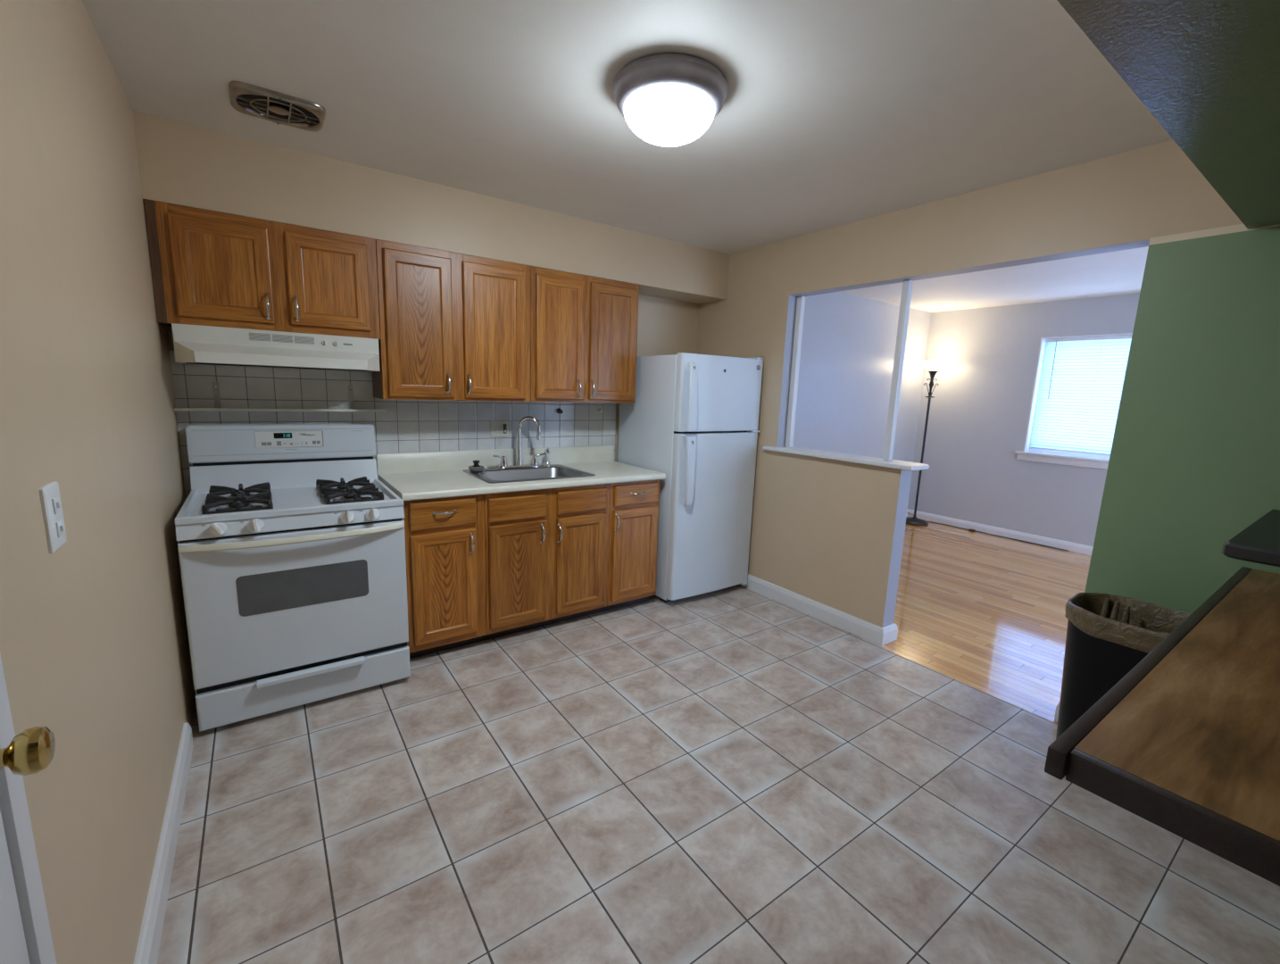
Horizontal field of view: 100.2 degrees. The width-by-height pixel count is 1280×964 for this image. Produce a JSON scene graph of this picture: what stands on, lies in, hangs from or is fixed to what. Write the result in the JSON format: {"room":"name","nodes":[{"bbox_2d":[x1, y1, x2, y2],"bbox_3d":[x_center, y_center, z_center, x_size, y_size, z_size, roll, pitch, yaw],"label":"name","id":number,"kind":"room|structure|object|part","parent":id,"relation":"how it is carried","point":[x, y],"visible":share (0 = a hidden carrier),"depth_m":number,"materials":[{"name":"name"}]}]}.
{"room":"kitchen","nodes":[
{"label":"kitchen","id":0,"kind":"room"},
{"bbox_2d":[0,0,195,963],"bbox_3d":[-0.849,0.090,0.539,0.150,2.400,5.035,-5,12,-35],"label":"wall","id":1,"kind":"structure","parent":0,"point":[95,651],"depth_m":1.15,"materials":[{"name":"beige paint"}]},
{"bbox_2d":[0,654,56,963],"bbox_3d":[-0.551,0.293,0.338,0.080,2.090,0.925,-5,12,-35],"label":"door","id":2,"kind":"structure","parent":1,"relation":"in","point":[25,932],"depth_m":0.70,"materials":[{"name":"white paint"}]},
{"bbox_3d":[-0.750,0.327,0.638,0.068,0.080,0.080,-5,12,-35],"label":"knob","id":3,"kind":"part","parent":2,"relation":"part of","materials":[{"name":"gold metal"}]},
{"bbox_2d":[39,481,66,553],"bbox_3d":[-1.046,0.062,0.960,0.014,0.116,0.082,-5,12,-35],"label":"wall outlet","id":4,"kind":"object","parent":1,"relation":"attached to","point":[50,497],"visible":1,"depth_m":0.94,"materials":[{"name":"white plastic"}]},
{"bbox_2d":[133,722,193,963],"bbox_3d":[-1.300,1.082,1.453,0.020,0.105,1.474,-5,12,-35],"label":"baseboard","id":5,"kind":"structure","parent":1,"relation":"attached to","point":[150,935],"depth_m":1.49,"materials":[{"name":"white paint"}]},
{"bbox_2d":[132,110,729,304],"bbox_3d":[-0.744,-1.409,3.116,3.180,0.315,0.305,-5,12,-35],"label":"wall","id":6,"kind":"structure","parent":0,"point":[181,163],"depth_m":2.61,"materials":[{"name":"beige paint"}]},
{"bbox_2d":[166,291,931,503],"bbox_3d":[0.628,-0.546,4.529,6.920,2.400,0.130,-5,12,-35],"label":"wall","id":7,"kind":"structure","parent":0,"point":[405,426],"depth_m":3.85,"materials":[{"name":"tile"}]},
{"bbox_2d":[142,199,380,339],"bbox_3d":[-1.694,-0.932,2.481,0.832,0.469,0.359,-5,12,-35],"label":"upper cabinet","id":8,"kind":"object","parent":7,"relation":"attached to","point":[209,268],"visible":0.97,"depth_m":2.34,"materials":[{"name":"brown wood"}]},
{"bbox_3d":[-1.766,-0.896,2.272,0.332,0.401,0.019,-5,12,-35],"label":"door","id":9,"kind":"part","parent":8,"relation":"part of","materials":[{"name":"brown wood"}]},
{"bbox_3d":[-1.637,-0.776,2.352,0.017,0.117,0.039,-5,12,-35],"label":"handle","id":10,"kind":"part","parent":8,"relation":"part of","materials":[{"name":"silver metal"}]},
{"bbox_3d":[-1.549,-0.786,2.414,0.017,0.117,0.039,-5,12,-35],"label":"handle","id":11,"kind":"part","parent":8,"relation":"part of","materials":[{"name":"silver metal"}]},
{"bbox_3d":[-1.448,-0.925,2.495,0.328,0.398,0.019,-5,12,-35],"label":"door","id":12,"kind":"part","parent":8,"relation":"part of","materials":[{"name":"brown wood"}]},
{"bbox_2d":[171,323,379,371],"bbox_3d":[-1.666,-0.617,2.508,0.776,0.156,0.447,-5,12,-35],"label":"range hood","id":13,"kind":"object","parent":7,"relation":"attached to","point":[193,344],"visible":1,"depth_m":2.37,"materials":[{"name":"metal"}]},
{"bbox_2d":[249,332,270,340],"bbox_3d":[-1.684,-0.642,2.370,0.077,0.031,0.003,-5,12,-35],"label":"vent grille","id":14,"kind":"object","parent":13,"relation":"attached to","point":[253,336],"depth_m":2.37,"materials":[{"name":"metal"}]},
{"bbox_2d":[272,334,292,342],"bbox_3d":[-1.616,-0.648,2.418,0.077,0.031,0.003,-5,12,-35],"label":"vent grille","id":15,"kind":"object","parent":13,"relation":"attached to","point":[276,338],"depth_m":2.42,"materials":[{"name":"metal"}]},
{"bbox_2d":[294,335,314,344],"bbox_3d":[-1.547,-0.654,2.466,0.077,0.031,0.003,-5,12,-35],"label":"vent grille","id":16,"kind":"object","parent":13,"relation":"attached to","point":[298,339],"depth_m":2.47,"materials":[{"name":"metal"}]},
{"bbox_2d":[173,381,385,411],"bbox_3d":[-1.769,-0.425,2.689,0.876,0.135,0.101,-5,12,-35],"label":"wall shelf","id":17,"kind":"object","parent":7,"relation":"attached to","point":[215,385],"visible":1,"depth_m":2.59,"materials":[{"name":"metal"}]},
{"bbox_2d":[372,239,530,401],"bbox_3d":[-1.032,-0.844,2.973,0.796,0.764,0.359,-5,12,-35],"label":"upper cabinet","id":18,"kind":"object","parent":7,"relation":"attached to","point":[453,326],"visible":0.99,"depth_m":2.83,"materials":[{"name":"brown wood"}]},
{"bbox_3d":[-1.128,-0.797,2.749,0.324,0.714,0.019,-5,12,-35],"label":"door","id":19,"kind":"part","parent":18,"relation":"part of","materials":[{"name":"brown wood"}]},
{"bbox_3d":[-1.016,-0.525,2.847,0.017,0.117,0.039,-5,12,-35],"label":"handle","id":20,"kind":"part","parent":18,"relation":"part of","materials":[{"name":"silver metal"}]},
{"bbox_3d":[-0.927,-0.531,2.910,0.017,0.117,0.039,-5,12,-35],"label":"handle","id":21,"kind":"part","parent":18,"relation":"part of","materials":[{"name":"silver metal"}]},
{"bbox_3d":[-0.803,-0.825,2.976,0.350,0.714,0.019,-5,12,-35],"label":"door","id":22,"kind":"part","parent":18,"relation":"part of","materials":[{"name":"brown wood"}]},
{"bbox_2d":[490,420,508,437],"bbox_3d":[-0.887,-0.336,3.394,0.120,0.102,0.014,-5,12,-35],"label":"wall outlet","id":23,"kind":"object","parent":7,"relation":"attached to","point":[499,428],"visible":1,"depth_m":3.39,"materials":[{"name":"white plastic"}]},
{"bbox_2d":[503,423,507,433],"bbox_3d":[-0.861,-0.340,3.412,0.022,0.060,0.002,-5,12,-35],"label":"socket","id":24,"kind":"object","parent":23,"relation":"attached to","point":[504,425],"depth_m":3.41,"materials":[{"name":"grey plastic"}]},
{"bbox_2d":[556,407,563,413],"bbox_3d":[-0.538,-0.478,3.604,0.036,0.036,0.038,-5,12,-35],"label":"wall hook","id":25,"kind":"object","parent":7,"relation":"attached to","point":[559,411],"visible":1,"depth_m":3.60,"materials":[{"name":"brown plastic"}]},
{"bbox_2d":[530,265,639,403],"bbox_3d":[-0.397,-0.898,3.417,0.754,0.764,0.359,-5,12,-35],"label":"upper cabinet","id":26,"kind":"object","parent":7,"relation":"attached to","point":[584,328],"visible":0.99,"depth_m":3.28,"materials":[{"name":"brown wood"}]},
{"bbox_3d":[-0.474,-0.855,3.207,0.321,0.710,0.019,-5,12,-35],"label":"door","id":27,"kind":"part","parent":26,"relation":"part of","materials":[{"name":"brown wood"}]},
{"bbox_3d":[-0.372,-0.578,3.298,0.017,0.117,0.039,-5,12,-35],"label":"handle","id":28,"kind":"part","parent":26,"relation":"part of","materials":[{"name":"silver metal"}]},
{"bbox_3d":[-0.295,-0.585,3.353,0.017,0.117,0.039,-5,12,-35],"label":"handle","id":29,"kind":"part","parent":26,"relation":"part of","materials":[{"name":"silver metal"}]},
{"bbox_3d":[-0.168,-0.881,3.421,0.346,0.710,0.019,-5,12,-35],"label":"door","id":30,"kind":"part","parent":26,"relation":"part of","materials":[{"name":"brown wood"}]},
{"bbox_2d":[81,0,1172,312],"bbox_3d":[2.021,-1.383,2.306,7.070,0.100,5.035,-5,12,-35],"label":"ceiling","id":31,"kind":"structure","parent":0,"point":[833,113],"depth_m":1.86,"materials":[{"name":"paint"}]},
{"bbox_2d":[229,81,325,132],"bbox_3d":[-1.343,-1.385,1.990,0.290,0.020,0.245,-5,12,-35],"label":"ceiling vent","id":32,"kind":"object","parent":31,"relation":"in","point":[245,98],"visible":1,"depth_m":1.97,"materials":[{"name":"metal"}]},
{"bbox_2d":[236,96,319,124],"bbox_3d":[-1.343,-1.382,1.991,0.220,0.007,0.204,3,10,6],"label":"grille","id":33,"kind":"object","parent":32,"relation":"attached to","point":[278,110],"depth_m":1.99,"materials":[{"name":"metal"}]},
{"bbox_2d":[613,53,727,146],"bbox_3d":[0.097,-1.227,1.783,0.378,0.162,0.378,-5,12,-35],"label":"ceiling light","id":34,"kind":"object","parent":31,"relation":"attached to","point":[665,99],"visible":1,"depth_m":1.67,"materials":[{"name":"white glass"}]},
{"bbox_2d":[157,515,1279,963],"bbox_3d":[1.964,1.067,2.687,7.070,0.060,4.935,-5,12,-35],"label":"floor","id":35,"kind":"structure","parent":0,"point":[737,774],"depth_m":1.82,"materials":[{"name":"tile"}]},
{"bbox_2d":[174,423,410,731],"bbox_3d":[-1.587,0.347,2.500,0.781,1.177,0.801,-5,12,-35],"label":"gas stove","id":36,"kind":"object","parent":35,"relation":"on","point":[291,544],"visible":1,"depth_m":2.28,"materials":[{"name":"white metal"}]},
{"bbox_3d":[-1.589,0.179,2.014,0.055,0.061,0.057,-5,12,-35],"label":"knob","id":37,"kind":"part","parent":36,"relation":"part of","materials":[{"name":"white plastic"}]},
{"bbox_3d":[-1.650,0.104,2.204,0.159,0.016,0.160,-5,12,-35],"label":"burner","id":38,"kind":"part","parent":36,"relation":"part of","materials":[{"name":"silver metal"}]},
{"bbox_3d":[-1.792,0.065,2.401,0.159,0.016,0.160,-5,12,-35],"label":"burner","id":39,"kind":"part","parent":36,"relation":"part of","materials":[{"name":"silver metal"}]},
{"bbox_3d":[-1.494,0.170,2.080,0.055,0.063,0.057,-5,12,-35],"label":"knob","id":40,"kind":"part","parent":36,"relation":"part of","materials":[{"name":"white plastic"}]},
{"bbox_3d":[-1.747,-0.214,2.667,0.280,0.078,0.011,-5,12,-35],"label":"control panel","id":41,"kind":"part","parent":36,"relation":"part of","materials":[{"name":"white plastic"}]},
{"bbox_2d":[174,478,403,524],"bbox_3d":[-1.562,0.068,2.431,0.781,0.025,0.631,-5,12,-35],"label":"cooktop","id":42,"kind":"object","parent":36,"relation":"in","point":[290,499],"depth_m":2.32,"materials":[{"name":"white metal"}]},
{"bbox_3d":[-1.391,0.158,2.198,0.781,0.060,0.044,-5,12,-35],"label":"panel","id":43,"kind":"part","parent":36,"relation":"part of","materials":[{"name":"white metal"}]},
{"bbox_3d":[-1.367,0.227,2.172,0.775,0.026,0.060,-5,12,-35],"label":"handle","id":44,"kind":"part","parent":36,"relation":"part of","materials":[{"name":"white plastic"}]},
{"bbox_3d":[-1.400,0.489,2.251,0.781,0.585,0.030,-5,12,-35],"label":"oven door","id":45,"kind":"part","parent":36,"relation":"part of","materials":[{"name":"white metal"}]},
{"bbox_3d":[-1.414,0.879,2.319,0.781,0.150,0.028,-5,12,-35],"label":"drawer","id":46,"kind":"part","parent":36,"relation":"part of","materials":[{"name":"white metal"}]},
{"bbox_3d":[-1.392,0.808,2.279,0.396,0.020,0.037,-5,12,-35],"label":"handle","id":47,"kind":"part","parent":36,"relation":"part of","materials":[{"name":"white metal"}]},
{"bbox_3d":[-1.234,0.148,2.262,0.055,0.063,0.057,-5,12,-35],"label":"knob","id":48,"kind":"part","parent":36,"relation":"part of","materials":[{"name":"white plastic"}]},
{"bbox_3d":[-1.312,0.075,2.441,0.159,0.016,0.160,-5,12,-35],"label":"burner","id":49,"kind":"part","parent":36,"relation":"part of","materials":[{"name":"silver metal"}]},
{"bbox_3d":[-1.154,0.141,2.318,0.055,0.063,0.057,-5,12,-35],"label":"knob","id":50,"kind":"part","parent":36,"relation":"part of","materials":[{"name":"white plastic"}]},
{"bbox_2d":[402,494,486,658],"bbox_3d":[-1.141,0.448,2.958,0.393,0.852,0.666,-5,12,-35],"label":"base cabinet","id":51,"kind":"object","parent":35,"relation":"on","point":[444,536],"visible":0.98,"depth_m":2.71,"materials":[{"name":"brown wood"}]},
{"bbox_3d":[-0.976,0.158,2.664,0.321,0.140,0.019,-5,12,-35],"label":"drawer","id":52,"kind":"part","parent":51,"relation":"part of","materials":[{"name":"brown wood"}]},
{"bbox_3d":[-0.990,0.531,2.728,0.318,0.566,0.019,-5,12,-35],"label":"door","id":53,"kind":"part","parent":51,"relation":"part of","materials":[{"name":"brown wood"}]},
{"bbox_3d":[-0.959,0.153,2.639,0.117,0.017,0.038,-5,12,-35],"label":"handle","id":54,"kind":"part","parent":51,"relation":"part of","materials":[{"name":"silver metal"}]},
{"bbox_3d":[-0.860,0.319,2.744,0.017,0.117,0.039,-5,12,-35],"label":"handle","id":55,"kind":"part","parent":51,"relation":"part of","materials":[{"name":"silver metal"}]},
{"bbox_2d":[482,483,610,640],"bbox_3d":[-0.665,0.408,3.292,0.769,0.852,0.666,-5,12,-35],"label":"base cabinet","id":56,"kind":"object","parent":35,"relation":"on","point":[547,550],"visible":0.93,"depth_m":3.03,"materials":[{"name":"brown wood"}]},
{"bbox_3d":[-0.658,0.141,2.889,0.327,0.128,0.019,-5,12,-35],"label":"false drawer","id":57,"kind":"part","parent":56,"relation":"part of","materials":[{"name":"brown wood"}]},
{"bbox_3d":[-0.670,0.508,2.953,0.329,0.574,0.019,-5,12,-35],"label":"door","id":58,"kind":"part","parent":56,"relation":"part of","materials":[{"name":"brown wood"}]},
{"bbox_2d":[376,445,665,500],"bbox_3d":[-0.659,-0.089,3.211,1.567,0.151,0.644,-5,12,-35],"label":"countertop","id":59,"kind":"structure","parent":56,"relation":"on","point":[422,475],"depth_m":3.14,"materials":[{"name":"beige laminate"}]},
{"bbox_2d":[492,415,545,469],"bbox_3d":[-0.749,-0.248,3.352,0.348,0.328,0.105,-5,12,-35],"label":"faucet","id":60,"kind":"object","parent":59,"relation":"on","point":[534,463],"visible":1,"depth_m":3.36,"materials":[{"name":"silver metal"}]},
{"bbox_3d":[-0.868,-0.135,3.317,0.097,0.073,0.052,-5,12,-35],"label":"handle","id":61,"kind":"part","parent":60,"relation":"part of","materials":[{"name":"silver metal"}]},
{"bbox_3d":[-0.767,-0.100,3.396,0.275,0.020,0.060,-5,12,-35],"label":"plate","id":62,"kind":"part","parent":60,"relation":"part of","materials":[{"name":"silver metal"}]},
{"bbox_3d":[-0.704,-0.259,3.370,0.156,0.310,0.041,2,10,-2],"label":"spout","id":63,"kind":"part","parent":60,"relation":"part of","materials":[{"name":"silver metal"}]},
{"bbox_3d":[-0.663,-0.153,3.460,0.097,0.073,0.052,-5,12,-35],"label":"handle","id":64,"kind":"part","parent":60,"relation":"part of","materials":[{"name":"silver metal"}]},
{"bbox_2d":[462,464,595,483],"bbox_3d":[-0.673,0.033,3.243,0.660,0.186,0.500,-5,12,-35],"label":"sink","id":65,"kind":"object","parent":59,"relation":"in","point":[554,471],"visible":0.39,"depth_m":3.33,"materials":[{"name":"silver metal"}]},
{"bbox_2d":[468,460,483,472],"bbox_3d":[-0.977,-0.096,3.193,0.090,0.066,0.090,-5,12,-35],"label":"strainer","id":66,"kind":"object","parent":65,"relation":"on","point":[476,468],"visible":1,"depth_m":3.17,"materials":[{"name":"grey metal"}]},
{"bbox_2d":[468,465,483,472],"bbox_3d":[-0.978,-0.078,3.196,0.090,0.031,0.090,-5,12,-35],"label":"basket","id":67,"kind":"object","parent":66,"relation":"on","point":[475,468],"depth_m":3.17,"materials":[{"name":"silver metal"}]},
{"bbox_2d":[543,448,550,466],"bbox_3d":[-0.603,-0.164,3.499,0.048,0.122,0.065,-5,12,-35],"label":"sprayer","id":68,"kind":"object","parent":65,"relation":"on","point":[546,451],"visible":0.99,"depth_m":3.49,"materials":[{"name":"silver metal"}]},
{"bbox_3d":[-0.537,0.289,2.969,0.017,0.117,0.039,-5,12,-35],"label":"handle","id":69,"kind":"part","parent":56,"relation":"part of","materials":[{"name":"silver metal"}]},
{"bbox_3d":[-0.451,0.296,3.032,0.017,0.117,0.039,-5,12,-35],"label":"handle","id":70,"kind":"part","parent":56,"relation":"part of","materials":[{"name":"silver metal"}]},
{"bbox_3d":[-0.335,0.111,3.115,0.324,0.132,0.019,-5,12,-35],"label":"false drawer","id":71,"kind":"part","parent":56,"relation":"part of","materials":[{"name":"brown wood"}]},
{"bbox_3d":[-0.346,0.480,3.179,0.327,0.574,0.019,-5,12,-35],"label":"door","id":72,"kind":"part","parent":56,"relation":"part of","materials":[{"name":"brown wood"}]},
{"bbox_2d":[600,479,660,612],"bbox_3d":[-0.195,0.367,3.620,0.376,0.852,0.666,-5,12,-35],"label":"base cabinet","id":73,"kind":"object","parent":35,"relation":"on","point":[634,506],"visible":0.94,"depth_m":3.38,"materials":[{"name":"brown wood"}]},
{"bbox_3d":[-0.135,0.251,3.249,0.017,0.117,0.039,-5,12,-35],"label":"handle","id":74,"kind":"part","parent":73,"relation":"part of","materials":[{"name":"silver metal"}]},
{"bbox_3d":[-0.030,0.449,3.400,0.336,0.582,0.019,-5,12,-35],"label":"door","id":75,"kind":"part","parent":73,"relation":"part of","materials":[{"name":"brown wood"}]},
{"bbox_3d":[-0.018,0.077,3.335,0.333,0.130,0.019,-5,12,-35],"label":"drawer","id":76,"kind":"part","parent":73,"relation":"part of","materials":[{"name":"brown wood"}]},
{"bbox_3d":[-0.002,0.072,3.310,0.117,0.017,0.038,-5,12,-35],"label":"handle","id":77,"kind":"part","parent":73,"relation":"part of","materials":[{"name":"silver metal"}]},
{"bbox_2d":[617,352,763,602],"bbox_3d":[0.342,-0.057,3.838,0.720,1.652,0.755,-5,12,-35],"label":"refrigerator","id":78,"kind":"object","parent":35,"relation":"on","point":[693,419],"visible":0.93,"depth_m":3.53,"materials":[{"name":"white metal"}]},
{"bbox_3d":[0.304,-0.067,3.375,0.078,0.446,0.059,-5,12,-35],"label":"handle","id":79,"kind":"part","parent":78,"relation":"part of","materials":[{"name":"white plastic"}]},
{"bbox_3d":[0.318,-0.527,3.296,0.075,0.424,0.056,-5,12,-35],"label":"handle","id":80,"kind":"part","parent":78,"relation":"part of","materials":[{"name":"white plastic"}]},
{"bbox_3d":[0.506,0.214,3.637,0.720,1.094,0.068,-5,12,-35],"label":"door","id":81,"kind":"part","parent":78,"relation":"part of","materials":[{"name":"white metal"}]},
{"bbox_3d":[0.533,-0.575,3.501,0.720,0.480,0.068,-5,12,-35],"label":"freezer door","id":82,"kind":"part","parent":78,"relation":"part of","materials":[{"name":"white metal"}]},
{"bbox_2d":[905,360,949,525],"bbox_3d":[3.215,-0.430,6.058,0.300,1.836,0.300,-5,12,-35],"label":"floor lamp","id":83,"kind":"object","parent":35,"relation":"on","point":[933,367],"visible":0.98,"depth_m":5.98,"materials":[{"name":"black metal"}]},
{"bbox_3d":[3.245,-1.284,5.910,0.300,0.103,0.300,-5,12,-35],"label":"lamp shade","id":84,"kind":"part","parent":83,"relation":"part of","materials":[{"name":"white"}]},
{"bbox_2d":[927,521,1068,550],"bbox_3d":[3.783,0.563,5.775,0.080,0.011,1.376,-6,13,-39],"label":"power cord","id":85,"kind":"object","parent":35,"relation":"on","point":[927,521],"visible":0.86,"depth_m":5.67,"materials":[{"name":"plastic"}]},
{"bbox_2d":[1055,592,1191,739],"bbox_3d":[1.824,0.806,2.008,0.345,0.675,0.420,-5,12,-35],"label":"trash can","id":86,"kind":"object","parent":35,"relation":"on","point":[1108,635],"visible":0.47,"depth_m":1.99,"materials":[{"name":"black plastic"}]},
{"bbox_2d":[696,140,1279,627],"bbox_3d":[1.892,-0.132,2.386,0.115,2.400,4.915,-5,12,-35],"label":"wall","id":87,"kind":"structure","parent":0,"point":[1194,461],"depth_m":2.18,"materials":[{"name":"beige paint"}]},
{"bbox_2d":[785,296,805,447],"bbox_3d":[1.041,-0.729,3.594,0.040,0.992,0.040,-5,12,-35],"label":"trim","id":88,"kind":"structure","parent":87,"relation":"attached to","point":[801,300],"depth_m":3.58,"materials":[{"name":"white paint"}]},
{"bbox_2d":[763,446,929,470],"bbox_3d":[1.234,-0.160,3.327,0.210,0.024,1.048,-5,12,-35],"label":"trim","id":89,"kind":"structure","parent":87,"relation":"attached to","point":[826,454],"depth_m":3.19,"materials":[{"name":"white paint"}]},
{"bbox_2d":[882,279,913,460],"bbox_3d":[1.447,-0.614,3.006,0.040,0.992,0.040,-5,12,-35],"label":"trim","id":90,"kind":"structure","parent":87,"relation":"attached to","point":[907,285],"depth_m":2.99,"materials":[{"name":"white paint"}]},
{"bbox_2d":[739,508,1093,646],"bbox_3d":[3.239,0.880,3.561,3.560,0.100,4.930,-5,12,-35],"label":"baseboard","id":91,"kind":"structure","parent":87,"relation":"attached to","point":[877,635],"depth_m":3.68,"materials":[{"name":"white paint"}]},
{"bbox_2d":[1054,702,1059,722],"bbox_3d":[2.589,1.204,1.554,0.155,0.100,2.255,-5,12,-35],"label":"baseboard","id":92,"kind":"structure","parent":87,"relation":"attached to","point":[1056,717],"depth_m":2.41,"materials":[{"name":"white paint"}]},
{"bbox_2d":[907,292,1139,547],"bbox_3d":[4.824,-0.385,4.447,0.220,2.400,4.930,-5,12,-35],"label":"wall","id":93,"kind":"structure","parent":0,"point":[979,410],"depth_m":5.66,"materials":[{"name":"grey paint"}]},
{"bbox_2d":[1014,332,1132,469],"bbox_3d":[4.285,-0.759,5.062,0.205,1.228,1.075,-5,12,-35],"label":"window","id":94,"kind":"structure","parent":93,"relation":"in","point":[1057,457],"depth_m":5.33,"materials":[{"name":"white paint"}]},
{"bbox_3d":[4.245,-0.197,5.144,0.155,0.089,1.075,-5,12,-35],"label":"sill","id":95,"kind":"part","parent":94,"relation":"part of","materials":[{"name":"white paint"}]},
{"bbox_2d":[1029,334,1132,456],"bbox_3d":[4.285,-0.813,5.054,0.056,1.092,0.900,-5,12,-35],"label":"window blind","id":96,"kind":"object","parent":94,"relation":"attached to","point":[1082,380],"visible":0.63,"depth_m":5.14,"materials":[{"name":"white plastic"}]},
{"bbox_3d":[4.089,-0.858,5.316,0.002,1.043,0.002,-5,12,-35],"label":"ladder cord","id":97,"kind":"part","parent":96,"relation":"part of","materials":[{"name":"white fabric"}]},
{"bbox_3d":[4.273,-0.284,5.150,0.020,0.018,0.900,-5,12,-35],"label":"rail","id":98,"kind":"part","parent":96,"relation":"part of","materials":[{"name":"white plastic"}]},
{"bbox_3d":[4.310,-1.336,4.969,0.040,0.031,0.900,-5,12,-35],"label":"head rail","id":99,"kind":"part","parent":96,"relation":"part of","materials":[{"name":"white plastic"}]},
{"bbox_3d":[4.279,-0.806,5.051,0.002,1.043,0.002,-5,12,-35],"label":"ladder cord","id":100,"kind":"part","parent":96,"relation":"part of","materials":[{"name":"white fabric"}]},
{"bbox_2d":[1044,566,1279,886],"bbox_3d":[1.584,0.840,1.234,1.841,0.856,0.612,-5,12,-35],"label":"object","id":101,"kind":"structure","parent":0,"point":[1186,743],"depth_m":0.92,"materials":[{"name":"brown wood"}]},
{"bbox_2d":[1056,0,1279,229],"bbox_3d":[1.066,-0.885,0.594,3.180,0.365,0.828,-5,12,-35],"label":"soffit","id":102,"kind":"structure","parent":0,"point":[1208,71],"depth_m":1.02,"materials":[{"name":"green paint"}]},
{"bbox_2d":[1221,509,1279,566],"bbox_3d":[2.012,0.279,1.408,0.863,0.220,0.578,-5,12,-35],"label":"countertop","id":103,"kind":"structure","parent":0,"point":[1259,542],"depth_m":1.38,"materials":[{"name":"black laminate"}]}
]}

